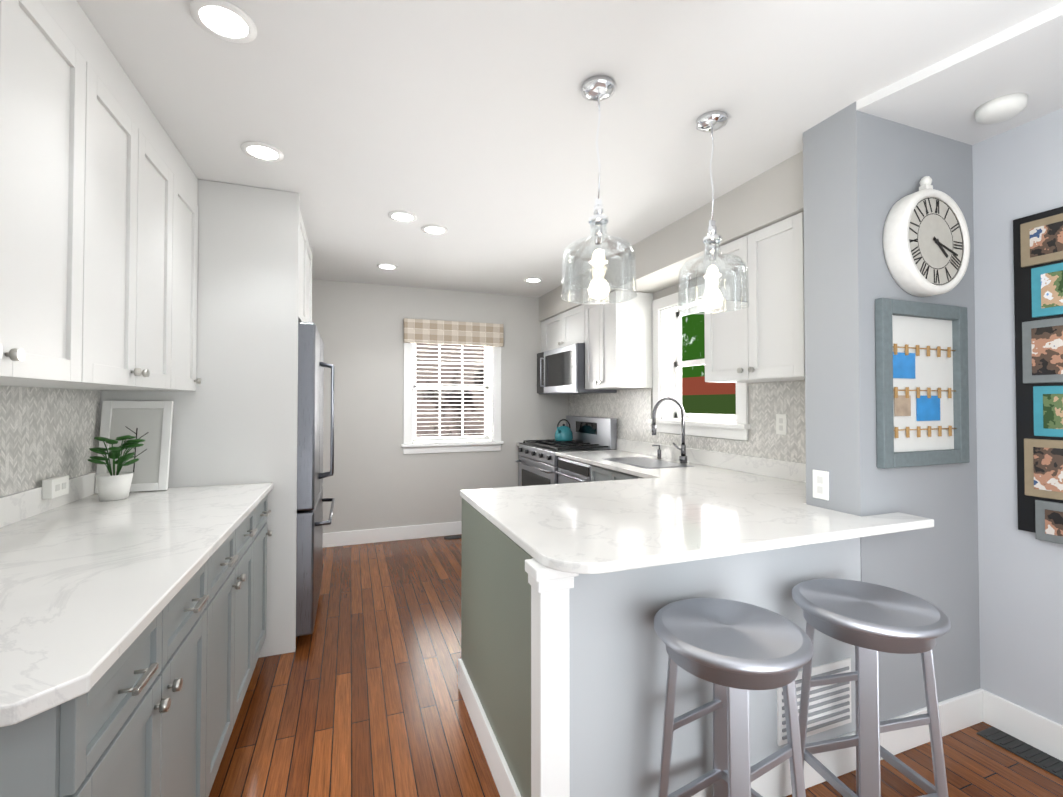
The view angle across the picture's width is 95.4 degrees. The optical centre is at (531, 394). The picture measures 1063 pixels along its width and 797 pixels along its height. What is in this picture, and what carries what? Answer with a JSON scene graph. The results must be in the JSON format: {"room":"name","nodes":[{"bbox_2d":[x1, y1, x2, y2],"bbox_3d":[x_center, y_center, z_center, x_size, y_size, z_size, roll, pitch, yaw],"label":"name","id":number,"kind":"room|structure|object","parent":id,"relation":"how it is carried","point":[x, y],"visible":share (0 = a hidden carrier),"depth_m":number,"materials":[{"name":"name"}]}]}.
{"room":"kitchen","nodes":[
{"label":"kitchen","id":0,"kind":"room"},
{"bbox_2d":[0,469,96,524],"bbox_3d":[-1.698,0.394,1.370,0.018,0.100,1.984,0,-1,-21],"label":"backsplash","id":1,"kind":"structure","parent":0,"relation":"attached to","point":[29,502],"depth_m":1.81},
{"bbox_2d":[42,475,68,498],"bbox_3d":[-1.870,0.362,1.902,0.032,0.074,0.120,0,-1,-21],"label":"electrical outlet","id":2,"kind":"object","parent":1,"relation":"attached to","point":[55,487],"visible":1,"depth_m":1.87,"materials":[{"name":"white plastic"}]},
{"bbox_2d":[312,279,568,532],"bbox_3d":[-1.112,0.176,4.880,3.600,2.470,0.200,0,-1,-21],"label":"wall","id":3,"kind":"structure","parent":0,"point":[378,479],"depth_m":4.70,"materials":[{"name":"grey paint"}]},
{"bbox_2d":[323,521,461,547],"bbox_3d":[-1.098,1.344,4.752,1.910,0.130,0.014,0,-1,-21],"label":"baseboard","id":4,"kind":"structure","parent":3,"relation":"attached to","point":[332,539],"depth_m":4.65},
{"bbox_2d":[401,343,503,453],"bbox_3d":[-0.806,-0.066,4.951,1.030,1.295,0.210,0,-1,-21],"label":"window","id":5,"kind":"structure","parent":3,"relation":"in","point":[410,445],"depth_m":4.96,"materials":[{"name":"white wood"}]},
{"bbox_2d":[404,318,503,346],"bbox_3d":[-0.767,-0.620,4.857,1.000,0.230,0.060,0,-1,-21],"label":"valance","id":6,"kind":"object","parent":5,"relation":"attached to","point":[424,331],"visible":1,"depth_m":4.82,"materials":[{"name":"beige fabric"}]},
{"bbox_2d":[76,0,1062,297],"bbox_3d":[0.000,-1.119,1.964,3.860,0.095,6.520,0,-1,-21],"label":"ceiling","id":7,"kind":"structure","parent":0,"point":[470,126],"depth_m":1.80,"materials":[{"name":"white paint"}]},
{"bbox_2d":[189,0,256,42],"bbox_3d":[-0.915,-1.111,1.440,0.170,0.008,0.170,0,-1,-21],"label":"recessed light","id":8,"kind":"object","parent":7,"relation":"in","point":[225,20],"visible":1,"depth_m":1.44,"materials":[{"name":"white plastic"}]},
{"bbox_2d":[241,141,283,161],"bbox_3d":[-1.218,-1.099,2.191,0.170,0.008,0.170,0,-1,-21],"label":"recessed light","id":9,"kind":"object","parent":7,"relation":"in","point":[261,151],"visible":1,"depth_m":2.19,"materials":[{"name":"white plastic"}]},
{"bbox_2d":[377,263,397,269],"bbox_3d":[-1.203,-1.069,4.033,0.170,0.008,0.170,0,-1,-21],"label":"recessed light","id":10,"kind":"object","parent":7,"relation":"in","point":[387,266],"visible":1,"depth_m":4.03,"materials":[{"name":"white plastic"}]},
{"bbox_2d":[388,211,416,221],"bbox_3d":[-0.787,-1.087,2.951,0.170,0.008,0.170,0,-1,-21],"label":"recessed light","id":11,"kind":"object","parent":7,"relation":"in","point":[402,216],"visible":1,"depth_m":2.95,"materials":[{"name":"white plastic"}]},
{"bbox_2d":[421,225,447,234],"bbox_3d":[-0.637,-1.083,3.178,0.170,0.008,0.170,0,-1,-21],"label":"recessed light","id":12,"kind":"object","parent":7,"relation":"in","point":[434,229],"visible":1,"depth_m":3.17,"materials":[{"name":"white plastic"}]},
{"bbox_2d":[524,277,541,282],"bbox_3d":[0.018,-1.062,4.480,0.170,0.008,0.170,0,-1,-21],"label":"recessed light","id":13,"kind":"object","parent":7,"relation":"in","point":[533,280],"visible":0.98,"depth_m":4.48,"materials":[{"name":"white plastic"}]},
{"bbox_2d":[561,75,636,304],"bbox_3d":[0.240,-0.730,1.733,0.269,0.760,0.269,0,-1,-21],"label":"pendant light","id":14,"kind":"object","parent":7,"relation":"hanging from","point":[598,88],"visible":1,"depth_m":1.74,"materials":[{"name":"clear glass"}]},
{"bbox_2d":[678,110,749,313],"bbox_3d":[0.724,-0.726,1.935,0.269,0.760,0.269,0,-1,-21],"label":"pendant light","id":15,"kind":"object","parent":7,"relation":"hanging from","point":[711,121],"visible":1,"depth_m":1.94,"materials":[{"name":"clear glass"}]},
{"bbox_2d":[974,93,1027,123],"bbox_3d":[1.740,-1.052,1.793,0.144,0.044,0.144,0,-1,-21],"label":"recessed light","id":16,"kind":"object","parent":7,"relation":"attached to","point":[1001,108],"visible":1,"depth_m":1.76,"materials":[{"name":"white plastic"}]},
{"bbox_2d":[208,534,1062,796],"bbox_3d":[0.000,1.393,1.923,3.860,0.060,6.520,0,-1,-21],"label":"floor","id":17,"kind":"structure","parent":0,"point":[357,693],"depth_m":2.06,"materials":[{"name":"brown wood"}]},
{"bbox_2d":[0,553,219,796],"bbox_3d":[-1.187,0.907,0.977,0.721,0.880,0.883,0,-1,-21],"label":"base cabinet","id":18,"kind":"object","parent":17,"relation":"on","point":[150,728],"depth_m":1.04,"materials":[{"name":"grey wood"}]},
{"bbox_2d":[0,483,272,720],"bbox_3d":[-1.364,0.461,1.494,0.747,0.030,1.984,0,-1,-21],"label":"countertop","id":19,"kind":"structure","parent":18,"relation":"on","point":[82,581],"depth_m":1.17,"materials":[{"name":"white stone"}]},
{"bbox_2d":[88,435,144,500],"bbox_3d":[-1.817,0.315,2.122,0.206,0.278,0.166,0,-1,-21],"label":"potted plant","id":20,"kind":"object","parent":19,"relation":"on","point":[112,486],"visible":1,"depth_m":2.10,"materials":[{"name":"plant"}]},
{"bbox_2d":[95,401,173,493],"bbox_3d":[-1.887,0.243,2.305,0.275,0.427,0.086,0,-1,-21],"label":"picture frame","id":21,"kind":"object","parent":19,"relation":"on","point":[149,423],"visible":0.79,"depth_m":2.31,"materials":[{"name":"white wood"}]},
{"bbox_2d":[100,179,311,657],"bbox_3d":[-1.838,0.145,2.921,0.856,2.468,1.000,0,-1,-21],"label":"surround","id":22,"kind":"object","parent":17,"relation":"on","point":[235,418],"visible":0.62,"depth_m":2.53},
{"bbox_2d":[216,505,259,773],"bbox_3d":[-1.455,0.919,1.692,0.721,0.880,0.873,0,-1,-21],"label":"base cabinet","id":23,"kind":"object","parent":17,"relation":"on","point":[239,559],"depth_m":1.86,"materials":[{"name":"grey wood"}]},
{"bbox_2d":[260,497,271,651],"bbox_3d":[-1.646,0.927,2.202,0.721,0.880,0.446,0,-1,-21],"label":"base cabinet","id":24,"kind":"object","parent":17,"relation":"on","point":[264,513],"depth_m":2.47,"materials":[{"name":"grey wood"}]},
{"bbox_2d":[296,322,334,636],"bbox_3d":[-1.745,0.492,2.950,0.995,1.775,0.930,0,-1,-21],"label":"fridge","id":25,"kind":"object","parent":17,"relation":"on","point":[311,475],"visible":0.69,"depth_m":2.65,"materials":[{"name":"grey metal"}]},
{"bbox_2d":[444,535,461,539],"bbox_3d":[-0.712,1.405,4.791,0.300,0.008,0.110,0,-1,-21],"label":"floor vent","id":26,"kind":"object","parent":17,"relation":"in","point":[453,537],"visible":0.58,"depth_m":4.75,"materials":[{"name":"black metal"}]},
{"bbox_2d":[458,493,509,796],"bbox_3d":[0.356,0.926,2.123,1.206,0.880,0.770,0,-1,-21],"label":"panel","id":27,"kind":"object","parent":17,"relation":"on","point":[484,663],"depth_m":1.84,"materials":[{"name":"green wood"}]},
{"bbox_2d":[516,416,616,485],"bbox_3d":[0.294,0.812,4.676,0.663,1.190,0.950,0,-1,-21],"label":"stove","id":28,"kind":"object","parent":17,"relation":"on","point":[537,461],"visible":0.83,"depth_m":4.55,"materials":[{"name":"silver metal"}]},
{"bbox_2d":[555,419,572,440],"bbox_3d":[0.320,0.358,4.943,0.212,0.221,0.193,0,-1,-21],"label":"kettle","id":29,"kind":"object","parent":28,"relation":"on","point":[563,432],"visible":1,"depth_m":4.88,"materials":[{"name":"teal metal"}]},
{"bbox_2d":[510,537,789,796],"bbox_3d":[0.388,0.917,1.593,0.869,0.880,0.246,0,-1,-21],"label":"base cabinet","id":30,"kind":"object","parent":17,"relation":"on","point":[589,662],"depth_m":1.45,"materials":[{"name":"grey wood"}]},
{"bbox_2d":[460,449,933,580],"bbox_3d":[0.428,0.481,2.791,1.772,0.032,2.676,0,-1,-21],"label":"countertop","id":31,"kind":"structure","parent":30,"relation":"on","point":[607,512],"depth_m":1.79,"materials":[{"name":"white stone"}]},
{"bbox_2d":[652,397,686,462],"bbox_3d":[0.904,0.246,3.460,0.282,0.461,0.320,0,-1,-21],"label":"faucet","id":32,"kind":"object","parent":31,"relation":"on","point":[683,458],"visible":1,"depth_m":3.36,"materials":[{"name":"silver metal"}]},
{"bbox_2d":[654,598,812,796],"bbox_3d":[0.534,0.988,1.302,0.394,0.731,0.394,0,-1,-21],"label":"stool","id":33,"kind":"object","parent":17,"relation":"on","point":[733,652],"visible":1,"depth_m":1.24,"materials":[{"name":"silver metal"}]},
{"bbox_2d":[786,541,860,794],"bbox_3d":[0.989,0.921,1.822,0.417,0.880,0.238,0,-1,-21],"label":"base cabinet","id":34,"kind":"object","parent":17,"relation":"on","point":[832,708],"depth_m":1.72,"materials":[{"name":"grey wood"}]},
{"bbox_2d":[792,578,950,796],"bbox_3d":[1.017,0.991,1.467,0.394,0.731,0.394,0,-1,-21],"label":"stool","id":35,"kind":"object","parent":17,"relation":"on","point":[869,621],"visible":0.98,"depth_m":1.37,"materials":[{"name":"silver metal"}]},
{"bbox_2d":[976,726,1062,778],"bbox_3d":[1.894,1.357,1.812,0.110,0.008,0.320,0,-1,-21],"label":"floor vent","id":36,"kind":"object","parent":17,"relation":"in","point":[1031,754],"visible":1,"depth_m":1.84,"materials":[{"name":"black metal"}]},
{"bbox_2d":[539,151,803,321],"bbox_3d":[0.842,-0.948,3.724,0.365,0.260,3.370,0,-1,-21],"label":"soffit","id":37,"kind":"structure","parent":0,"point":[771,196],"depth_m":2.84,"materials":[{"name":"beige paint"}]},
{"bbox_2d":[619,275,804,441],"bbox_3d":[1.107,0.158,3.806,0.200,2.470,3.370,0,-1,-21],"label":"wall","id":38,"kind":"structure","parent":0,"point":[665,292],"depth_m":3.63,"materials":[{"name":"white paint"}]},
{"bbox_2d":[541,305,580,351],"bbox_3d":[0.460,-0.623,4.762,0.341,0.345,0.950,0,-1,-21],"label":"upper cabinet","id":39,"kind":"object","parent":38,"relation":"attached to","point":[564,329],"depth_m":4.71,"materials":[{"name":"white wood"}]},
{"bbox_2d":[537,343,616,394],"bbox_3d":[0.391,-0.229,4.729,0.456,0.435,0.944,0,-1,-21],"label":"microwave","id":40,"kind":"object","parent":39,"relation":"attached to","point":[560,370],"visible":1,"depth_m":4.46,"materials":[{"name":"silver metal"}]},
{"bbox_2d":[581,290,652,389],"bbox_3d":[0.723,-0.430,4.059,0.341,0.755,0.536,0,-1,-21],"label":"upper cabinet","id":41,"kind":"object","parent":38,"relation":"attached to","point":[617,338],"depth_m":3.84,"materials":[{"name":"white wood"}]},
{"bbox_2d":[648,284,750,440],"bbox_3d":[1.203,-0.235,3.426,0.210,1.045,1.010,0,-1,-21],"label":"window","id":42,"kind":"structure","parent":38,"relation":"in","point":[668,362],"depth_m":3.77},
{"bbox_2d":[616,437,805,480],"bbox_3d":[1.176,0.425,3.271,0.019,0.100,2.304,0,-1,-21],"label":"backsplash","id":43,"kind":"structure","parent":38,"relation":"attached to","point":[768,466],"depth_m":3.07,"materials":[{"name":"white stone"}]},
{"bbox_2d":[704,212,804,382],"bbox_3d":[1.282,-0.454,2.568,0.341,0.755,0.660,0,-1,-21],"label":"upper cabinet","id":44,"kind":"object","parent":38,"relation":"attached to","point":[760,338],"depth_m":2.43,"materials":[{"name":"white wood"}]},
{"bbox_2d":[776,414,786,434],"bbox_3d":[1.397,0.165,2.702,0.008,0.114,0.070,0,-1,-21],"label":"electrical outlet","id":45,"kind":"object","parent":38,"relation":"attached to","point":[781,424],"visible":1,"depth_m":2.70,"materials":[{"name":"white plastic"}]},
{"bbox_2d":[803,101,979,720],"bbox_3d":[1.565,0.130,2.055,0.810,2.470,0.230,0,-1,-21],"label":"wall","id":46,"kind":"structure","parent":0,"point":[863,173],"depth_m":1.91,"materials":[{"name":"grey paint"}]},
{"bbox_2d":[813,470,828,500],"bbox_3d":[1.166,0.363,1.950,0.008,0.114,0.070,0,-1,-21],"label":"outlet","id":47,"kind":"object","parent":46,"relation":"attached to","point":[820,484],"visible":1,"depth_m":1.94,"materials":[{"name":"white plastic"}]},
{"bbox_2d":[875,298,969,468],"bbox_3d":[1.553,-0.043,1.913,0.515,0.640,0.030,0,-1,-21],"label":"picture frame","id":48,"kind":"object","parent":46,"relation":"attached to","point":[922,398],"visible":1,"depth_m":1.91,"materials":[{"name":"grey wood"}]},
{"bbox_2d":[883,176,969,296],"bbox_3d":[1.555,-0.625,1.896,0.408,0.472,0.080,0,-1,-21],"label":"wall clock","id":49,"kind":"object","parent":46,"relation":"attached to","point":[926,243],"visible":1,"depth_m":1.86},
{"bbox_2d":[880,688,986,759],"bbox_3d":[1.543,1.297,1.896,0.670,0.130,0.017,0,-1,-21],"label":"baseboard","id":50,"kind":"structure","parent":46,"relation":"attached to","point":[977,706],"depth_m":1.94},
{"bbox_2d":[972,108,1062,724],"bbox_3d":[2.412,0.109,0.808,0.100,2.470,2.700,0,-1,-21],"label":"wall","id":51,"kind":"structure","parent":0,"point":[1018,172],"depth_m":1.96,"materials":[{"name":"grey paint"}]},
{"bbox_2d":[1013,206,1062,543],"bbox_3d":[2.028,-0.077,1.629,0.041,1.250,0.620,0,-1,-21],"label":"collage","id":52,"kind":"object","parent":51,"relation":"attached to","point":[1038,270],"visible":0.98,"depth_m":1.84,"materials":[{"name":"black wood"}]},
{"bbox_2d":[987,691,1062,760],"bbox_3d":[2.341,1.280,0.816,0.014,0.130,2.600,0,-1,-21],"label":"baseboard","id":53,"kind":"structure","parent":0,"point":[1044,734],"depth_m":1.89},
{"bbox_3d":[-1.721,0.116,1.235,0.100,2.470,6.400,0,-1,-21],"label":"wall","id":54,"kind":"structure","parent":0,"visible":0},
{"bbox_2d":[0,0,107,387],"bbox_3d":[-1.357,-0.582,0.993,0.396,1.078,0.864,0,-1,-21],"label":"upper cabinet","id":55,"kind":"object","parent":54,"relation":"attached to","point":[98,229],"depth_m":1.27,"materials":[{"name":"white wood"}]},
{"bbox_2d":[63,48,183,390],"bbox_3d":[-1.617,-0.570,1.686,0.396,1.078,0.864,0,-1,-21],"label":"upper cabinet","id":56,"kind":"object","parent":54,"relation":"attached to","point":[144,169],"depth_m":1.78,"materials":[{"name":"white wood"}]},
{"bbox_2d":[180,159,199,390],"bbox_3d":[-1.800,-0.562,2.176,0.396,1.078,0.432,0,-1,-21],"label":"upper cabinet","id":57,"kind":"object","parent":54,"relation":"attached to","point":[188,298],"depth_m":2.36,"materials":[{"name":"white wood"}]},
{"label":"outside","id":58,"kind":"structure","parent":0,"visible":0},
{"bbox_2d":[414,343,490,440],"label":"window blinds","id":59,"kind":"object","parent":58,"point":[468,407],"depth_m":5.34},
{"bbox_2d":[682,311,735,414],"bbox_3d":[1.713,-0.260,3.618,0.001,2.100,2.400,0,-1,-21],"label":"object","id":60,"kind":"structure","parent":58,"point":[700,395],"depth_m":4.26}
]}

